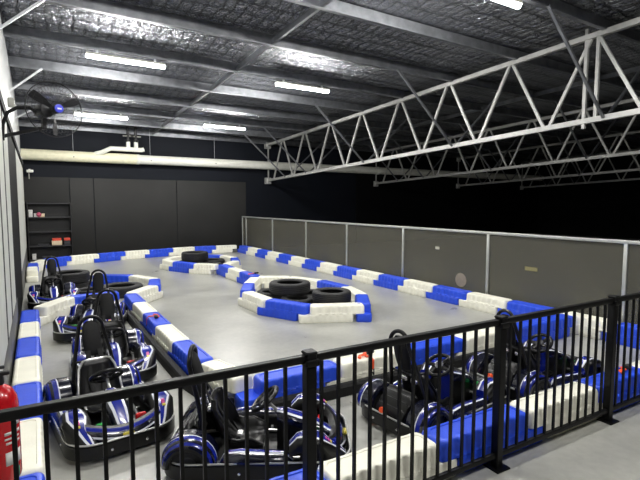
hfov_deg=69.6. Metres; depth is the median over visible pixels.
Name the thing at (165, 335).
block
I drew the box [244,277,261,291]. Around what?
block
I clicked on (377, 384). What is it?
go kart
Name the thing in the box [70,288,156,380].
go kart
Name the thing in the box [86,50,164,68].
ceiling lamp
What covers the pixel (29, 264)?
block
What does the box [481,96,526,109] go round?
purlin bridging
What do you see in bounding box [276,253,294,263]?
block
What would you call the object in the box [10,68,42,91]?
brace
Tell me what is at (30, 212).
storage box
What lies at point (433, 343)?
block
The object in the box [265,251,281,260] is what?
block
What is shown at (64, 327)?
go kart
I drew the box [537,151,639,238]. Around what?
wall
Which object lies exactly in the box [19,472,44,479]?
block
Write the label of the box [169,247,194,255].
block
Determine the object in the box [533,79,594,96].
purlin bridging
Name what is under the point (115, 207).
wall
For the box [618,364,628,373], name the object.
strap
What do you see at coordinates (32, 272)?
block
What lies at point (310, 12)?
purlin bridging
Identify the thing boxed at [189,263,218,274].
block
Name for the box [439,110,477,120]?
purlin bridging
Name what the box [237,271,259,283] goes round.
block
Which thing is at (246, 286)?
block
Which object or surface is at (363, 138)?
purlin bridging
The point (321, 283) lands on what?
block
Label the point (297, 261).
block
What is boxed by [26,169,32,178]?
security camera
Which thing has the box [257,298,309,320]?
block
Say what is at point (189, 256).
tyre
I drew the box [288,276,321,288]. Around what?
block
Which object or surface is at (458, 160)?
roof truss
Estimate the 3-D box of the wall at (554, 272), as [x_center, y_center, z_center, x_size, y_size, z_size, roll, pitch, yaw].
[1.924,0.409,11.571,0.070,1.530,20.206,-3,5,-32]
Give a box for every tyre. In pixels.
[50,269,89,282]
[75,281,88,287]
[79,287,92,293]
[103,282,142,298]
[181,251,207,261]
[201,262,221,270]
[203,258,224,263]
[257,288,282,298]
[269,279,310,295]
[281,294,313,303]
[312,287,350,302]
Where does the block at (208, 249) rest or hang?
on the floor
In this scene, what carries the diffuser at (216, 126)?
attached to the ceiling lamp at (209, 124)
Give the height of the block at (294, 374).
0.300 m
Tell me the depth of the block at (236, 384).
4.89 m
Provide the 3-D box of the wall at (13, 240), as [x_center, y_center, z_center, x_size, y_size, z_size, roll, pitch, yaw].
[-4.668,-1.040,6.693,0.275,5.200,22.800,-3,5,-32]
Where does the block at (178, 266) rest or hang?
on the floor
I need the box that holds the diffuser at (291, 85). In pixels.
[276,83,328,92]
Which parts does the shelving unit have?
panel, panel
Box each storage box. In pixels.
[28,210,32,216]
[52,240,61,244]
[64,240,69,244]
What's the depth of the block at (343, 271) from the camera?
12.89 m
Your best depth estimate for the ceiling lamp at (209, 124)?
16.25 m
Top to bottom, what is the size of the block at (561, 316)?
0.300 m
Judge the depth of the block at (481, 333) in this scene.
6.27 m
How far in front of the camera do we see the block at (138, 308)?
7.98 m
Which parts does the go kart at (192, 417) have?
seat, chassis frame, bumper trim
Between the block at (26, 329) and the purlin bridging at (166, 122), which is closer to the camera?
the block at (26, 329)
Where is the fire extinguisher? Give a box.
[0,365,21,479]
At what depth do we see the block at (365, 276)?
12.08 m
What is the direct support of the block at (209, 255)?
on the floor
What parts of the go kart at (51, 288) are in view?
seat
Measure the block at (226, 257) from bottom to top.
0.300 m
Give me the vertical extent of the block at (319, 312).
0.300 m
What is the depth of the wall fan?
5.95 m
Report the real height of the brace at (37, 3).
0.601 m
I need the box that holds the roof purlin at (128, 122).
[17,109,563,160]
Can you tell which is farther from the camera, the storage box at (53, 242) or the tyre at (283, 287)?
the storage box at (53, 242)
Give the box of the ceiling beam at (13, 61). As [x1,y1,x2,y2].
[8,56,639,147]
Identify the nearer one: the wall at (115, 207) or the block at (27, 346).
the block at (27, 346)
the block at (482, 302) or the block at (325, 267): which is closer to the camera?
the block at (482, 302)
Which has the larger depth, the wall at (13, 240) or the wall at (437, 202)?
the wall at (437, 202)
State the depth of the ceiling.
10.27 m
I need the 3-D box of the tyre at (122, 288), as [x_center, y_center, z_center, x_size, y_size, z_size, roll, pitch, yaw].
[-4.524,1.137,10.495,0.920,0.250,0.920,-3,5,-32]
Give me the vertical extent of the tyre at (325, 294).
0.220 m
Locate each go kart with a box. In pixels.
[27,256,79,309]
[43,315,174,461]
[53,269,127,341]
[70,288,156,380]
[160,344,350,479]
[357,329,506,435]
[466,309,600,400]
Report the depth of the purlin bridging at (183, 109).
14.69 m
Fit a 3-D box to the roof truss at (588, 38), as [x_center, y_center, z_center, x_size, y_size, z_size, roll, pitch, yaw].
[3.442,-3.146,11.722,3.830,2.634,22.498,-3,5,-32]
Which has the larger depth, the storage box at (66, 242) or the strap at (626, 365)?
the storage box at (66, 242)
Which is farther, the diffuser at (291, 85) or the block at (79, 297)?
the diffuser at (291, 85)
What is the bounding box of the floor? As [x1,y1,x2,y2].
[22,233,639,479]
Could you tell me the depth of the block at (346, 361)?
5.29 m
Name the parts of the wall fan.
fan arm, fan motor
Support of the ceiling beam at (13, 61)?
attached to the roof truss at (588, 38)
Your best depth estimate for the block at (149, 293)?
9.75 m
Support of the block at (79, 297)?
on the floor
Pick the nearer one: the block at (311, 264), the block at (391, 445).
the block at (391, 445)
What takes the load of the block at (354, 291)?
on the floor
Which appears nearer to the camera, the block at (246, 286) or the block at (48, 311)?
the block at (48, 311)
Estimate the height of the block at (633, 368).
0.300 m
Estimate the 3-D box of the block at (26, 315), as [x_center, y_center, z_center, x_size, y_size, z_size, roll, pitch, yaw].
[-4.725,1.353,7.498,0.284,0.300,1.111,-3,5,-32]
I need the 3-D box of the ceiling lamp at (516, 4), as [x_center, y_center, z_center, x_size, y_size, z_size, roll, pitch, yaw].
[2.487,-3.685,6.833,1.500,0.168,0.132,-3,5,-32]
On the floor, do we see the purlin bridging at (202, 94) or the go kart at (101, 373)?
the go kart at (101, 373)
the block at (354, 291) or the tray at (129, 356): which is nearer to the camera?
the tray at (129, 356)
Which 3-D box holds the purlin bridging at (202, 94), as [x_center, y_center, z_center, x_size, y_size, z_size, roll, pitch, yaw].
[-3.419,-4.047,13.056,0.050,0.177,1.878,-3,5,-32]
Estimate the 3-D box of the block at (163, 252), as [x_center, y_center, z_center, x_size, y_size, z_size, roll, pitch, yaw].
[-6.341,0.505,18.043,1.149,0.300,0.284,-4,6,-44]
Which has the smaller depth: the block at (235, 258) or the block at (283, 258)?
the block at (235, 258)
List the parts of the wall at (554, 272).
post, post, post, post, post, rail, post, post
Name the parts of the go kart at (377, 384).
seat, bumper trim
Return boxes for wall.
[0,17,27,385]
[19,126,355,260]
[242,216,639,323]
[356,151,538,234]
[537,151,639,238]
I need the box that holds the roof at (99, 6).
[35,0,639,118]
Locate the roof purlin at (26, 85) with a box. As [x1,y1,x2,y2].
[12,79,619,152]
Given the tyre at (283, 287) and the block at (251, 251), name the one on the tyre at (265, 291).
the tyre at (283, 287)
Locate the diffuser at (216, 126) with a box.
[204,125,244,129]
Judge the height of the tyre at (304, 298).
0.290 m
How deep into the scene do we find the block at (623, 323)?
6.73 m
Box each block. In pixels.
[11,356,42,391]
[12,381,43,420]
[15,336,41,364]
[17,321,40,344]
[19,309,40,330]
[19,418,45,479]
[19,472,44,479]
[26,266,38,282]
[27,263,38,273]
[30,259,46,271]
[33,297,74,325]
[44,256,71,267]
[67,254,98,264]
[70,291,118,307]
[90,274,132,286]
[94,251,125,262]
[120,250,149,259]
[122,293,145,310]
[126,285,162,302]
[129,275,157,286]
[130,302,156,321]
[140,312,170,335]
[145,248,172,257]
[148,279,160,291]
[152,324,188,353]
[159,256,179,268]
[161,259,175,270]
[168,340,212,374]
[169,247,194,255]
[169,261,194,272]
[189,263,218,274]
[194,246,215,252]
[201,359,252,399]
[208,254,219,257]
[212,245,236,252]
[216,264,233,276]
[220,255,234,262]
[223,261,241,268]
[225,267,245,281]
[230,257,239,261]
[235,360,335,408]
[237,245,250,253]
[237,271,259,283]
[238,291,271,312]
[240,283,255,296]
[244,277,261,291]
[246,247,259,255]
[255,249,269,258]
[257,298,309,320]
[259,276,288,288]
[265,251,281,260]
[269,468,325,479]
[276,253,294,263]
[288,256,309,266]
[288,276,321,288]
[298,302,363,323]
[302,259,324,270]
[317,262,341,274]
[317,280,348,287]
[317,432,456,479]
[325,347,397,385]
[333,265,360,279]
[341,286,370,303]
[352,269,383,284]
[355,294,371,321]
[373,274,408,290]
[395,336,462,368]
[398,279,437,296]
[422,404,542,471]
[426,285,471,304]
[454,327,494,355]
[459,292,511,313]
[498,300,552,320]
[510,382,602,437]
[515,319,546,342]
[536,314,572,339]
[561,311,606,338]
[581,366,639,411]
[601,322,639,349]
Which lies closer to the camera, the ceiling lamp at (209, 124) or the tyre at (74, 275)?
the tyre at (74, 275)
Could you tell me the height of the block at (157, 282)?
0.300 m
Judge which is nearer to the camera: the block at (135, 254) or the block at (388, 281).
the block at (388, 281)
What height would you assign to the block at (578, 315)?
0.300 m
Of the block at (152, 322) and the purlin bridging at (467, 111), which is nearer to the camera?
the block at (152, 322)
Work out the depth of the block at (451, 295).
9.70 m
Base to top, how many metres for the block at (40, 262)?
0.300 m
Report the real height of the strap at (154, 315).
0.232 m
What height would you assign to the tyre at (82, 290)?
0.200 m
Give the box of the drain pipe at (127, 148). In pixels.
[94,126,144,154]
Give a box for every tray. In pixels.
[79,401,135,424]
[91,352,131,363]
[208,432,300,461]
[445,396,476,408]
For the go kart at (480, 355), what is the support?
on the floor
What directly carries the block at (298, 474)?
on the floor
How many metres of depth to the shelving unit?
16.84 m
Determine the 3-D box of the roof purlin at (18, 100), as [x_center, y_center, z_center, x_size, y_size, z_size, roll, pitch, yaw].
[4.230,-4.618,21.033,30.340,0.220,0.150,-3,5,-32]
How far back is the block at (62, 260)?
15.33 m
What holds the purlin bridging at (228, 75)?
attached to the ceiling beam at (13, 61)
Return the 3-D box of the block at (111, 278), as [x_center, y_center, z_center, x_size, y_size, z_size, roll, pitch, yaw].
[-5.308,1.023,11.605,1.196,0.300,0.284,0,5,5]
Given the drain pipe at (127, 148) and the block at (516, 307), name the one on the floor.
the block at (516, 307)
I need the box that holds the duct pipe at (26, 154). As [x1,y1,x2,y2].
[20,130,543,180]
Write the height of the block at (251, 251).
0.300 m
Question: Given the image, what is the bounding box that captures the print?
[6,446,20,466]
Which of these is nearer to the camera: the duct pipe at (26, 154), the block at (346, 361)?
the block at (346, 361)
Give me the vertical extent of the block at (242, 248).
0.300 m
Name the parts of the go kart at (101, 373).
seat, chassis frame, bumper trim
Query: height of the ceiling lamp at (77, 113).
0.168 m
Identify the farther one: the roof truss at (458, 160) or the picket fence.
the roof truss at (458, 160)
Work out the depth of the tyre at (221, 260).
15.20 m
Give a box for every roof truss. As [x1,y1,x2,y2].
[244,4,639,183]
[368,97,639,186]
[456,130,639,187]
[520,148,639,189]
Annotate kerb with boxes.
[126,310,233,402]
[257,347,493,407]
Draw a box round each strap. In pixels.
[146,314,159,325]
[358,350,374,374]
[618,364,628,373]
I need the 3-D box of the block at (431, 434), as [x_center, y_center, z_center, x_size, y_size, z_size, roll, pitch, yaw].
[1.391,1.644,3.878,1.245,0.300,0.284,-3,5,-29]
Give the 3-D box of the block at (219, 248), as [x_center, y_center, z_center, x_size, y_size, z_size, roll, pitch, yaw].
[-4.089,0.380,19.599,1.064,0.300,0.284,-2,5,-23]
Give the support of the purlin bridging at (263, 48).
attached to the ceiling beam at (13, 31)
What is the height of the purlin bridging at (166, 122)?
0.173 m
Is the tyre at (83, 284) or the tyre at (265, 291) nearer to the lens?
the tyre at (265, 291)
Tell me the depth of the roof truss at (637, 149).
27.74 m
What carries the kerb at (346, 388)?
on the floor
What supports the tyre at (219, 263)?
on the floor
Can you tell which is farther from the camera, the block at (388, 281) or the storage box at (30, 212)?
the storage box at (30, 212)
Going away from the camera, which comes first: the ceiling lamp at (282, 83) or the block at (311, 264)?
the ceiling lamp at (282, 83)
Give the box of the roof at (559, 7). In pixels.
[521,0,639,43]
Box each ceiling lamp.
[74,111,127,119]
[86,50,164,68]
[204,122,244,129]
[275,79,329,92]
[493,0,522,8]
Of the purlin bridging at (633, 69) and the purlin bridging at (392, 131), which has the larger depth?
the purlin bridging at (392, 131)
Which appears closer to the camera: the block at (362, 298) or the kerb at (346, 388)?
the kerb at (346, 388)
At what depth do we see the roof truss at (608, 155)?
17.31 m
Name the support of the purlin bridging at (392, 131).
attached to the roof purlin at (18, 100)
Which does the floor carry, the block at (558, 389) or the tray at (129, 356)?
the block at (558, 389)
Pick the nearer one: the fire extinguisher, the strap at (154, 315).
the fire extinguisher
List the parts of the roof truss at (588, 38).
splice post, splice post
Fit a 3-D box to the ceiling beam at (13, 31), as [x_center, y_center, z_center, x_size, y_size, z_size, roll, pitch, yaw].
[7.178,-4.436,16.259,30.340,0.220,0.150,-3,5,-32]
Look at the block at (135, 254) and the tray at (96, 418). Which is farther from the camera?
the block at (135, 254)
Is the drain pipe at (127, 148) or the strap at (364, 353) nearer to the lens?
the strap at (364, 353)
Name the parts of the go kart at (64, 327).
bumper trim, seat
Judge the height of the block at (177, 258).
0.300 m
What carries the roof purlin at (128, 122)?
attached to the roof truss at (588, 38)
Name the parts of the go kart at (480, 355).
seat, bumper trim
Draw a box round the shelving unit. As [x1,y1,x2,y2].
[26,202,72,262]
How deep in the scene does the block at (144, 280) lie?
11.19 m
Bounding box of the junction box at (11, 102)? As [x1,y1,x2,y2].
[8,97,14,107]
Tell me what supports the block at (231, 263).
on the floor
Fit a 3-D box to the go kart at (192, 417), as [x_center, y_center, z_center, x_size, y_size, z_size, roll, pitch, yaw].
[-0.493,1.325,3.831,1.488,0.943,0.928,0,5,-2]
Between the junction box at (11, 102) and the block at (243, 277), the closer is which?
the junction box at (11, 102)
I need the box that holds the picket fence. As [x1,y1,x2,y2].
[0,292,639,479]
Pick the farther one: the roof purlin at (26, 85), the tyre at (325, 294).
the roof purlin at (26, 85)
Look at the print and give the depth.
2.37 m
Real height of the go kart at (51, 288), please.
0.943 m
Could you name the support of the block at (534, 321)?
on the floor
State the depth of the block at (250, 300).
9.01 m
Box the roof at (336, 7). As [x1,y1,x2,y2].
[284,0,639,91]
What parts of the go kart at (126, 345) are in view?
seat, bumper trim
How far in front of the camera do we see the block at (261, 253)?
17.63 m
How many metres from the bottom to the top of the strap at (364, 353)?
0.232 m
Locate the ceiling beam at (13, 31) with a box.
[3,25,639,135]
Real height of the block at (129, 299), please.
0.300 m
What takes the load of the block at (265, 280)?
on the floor
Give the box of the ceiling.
[0,0,639,160]
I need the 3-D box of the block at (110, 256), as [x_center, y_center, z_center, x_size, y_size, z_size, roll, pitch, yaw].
[-7.662,0.612,16.709,0.284,0.300,1.173,4,6,38]
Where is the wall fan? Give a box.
[2,81,81,140]
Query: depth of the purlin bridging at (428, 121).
17.55 m
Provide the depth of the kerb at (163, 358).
6.01 m
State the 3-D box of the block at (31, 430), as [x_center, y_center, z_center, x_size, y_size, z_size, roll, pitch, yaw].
[-2.282,1.670,3.555,0.284,0.300,1.111,-3,5,-32]
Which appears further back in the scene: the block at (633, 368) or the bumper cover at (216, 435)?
the block at (633, 368)
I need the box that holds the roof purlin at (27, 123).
[19,120,538,162]
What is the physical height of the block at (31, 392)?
0.300 m
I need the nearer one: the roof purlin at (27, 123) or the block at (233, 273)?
the block at (233, 273)
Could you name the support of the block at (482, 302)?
on the floor
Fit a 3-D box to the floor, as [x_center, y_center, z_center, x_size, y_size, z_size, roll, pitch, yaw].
[8.274,0.966,14.932,30.760,0.120,23.300,-3,5,-32]
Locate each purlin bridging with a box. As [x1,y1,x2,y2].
[151,128,161,134]
[161,119,173,127]
[174,107,189,117]
[189,92,209,105]
[210,72,234,90]
[236,45,269,70]
[270,8,318,44]
[320,0,332,6]
[350,137,369,142]
[374,130,401,136]
[403,120,432,129]
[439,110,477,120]
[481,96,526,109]
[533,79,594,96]
[600,66,639,79]
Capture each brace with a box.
[0,0,44,29]
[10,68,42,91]
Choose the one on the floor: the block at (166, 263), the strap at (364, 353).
the block at (166, 263)
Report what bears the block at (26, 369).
on the floor
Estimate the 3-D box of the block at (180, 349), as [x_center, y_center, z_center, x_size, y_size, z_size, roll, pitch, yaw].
[-1.637,1.492,5.772,0.284,0.300,1.100,-3,5,-33]
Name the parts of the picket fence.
post, rail, plate, post, rail, plate, post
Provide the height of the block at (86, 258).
0.300 m
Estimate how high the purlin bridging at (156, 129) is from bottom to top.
0.170 m
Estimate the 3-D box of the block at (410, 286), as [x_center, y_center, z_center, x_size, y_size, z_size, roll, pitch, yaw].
[2.253,1.103,10.614,0.284,0.300,1.117,-3,5,-32]
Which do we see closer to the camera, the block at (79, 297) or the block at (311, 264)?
the block at (79, 297)
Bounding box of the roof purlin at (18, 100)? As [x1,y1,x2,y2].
[15,96,587,156]
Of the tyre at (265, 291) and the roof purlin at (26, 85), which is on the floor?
the tyre at (265, 291)
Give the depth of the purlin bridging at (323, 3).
7.38 m

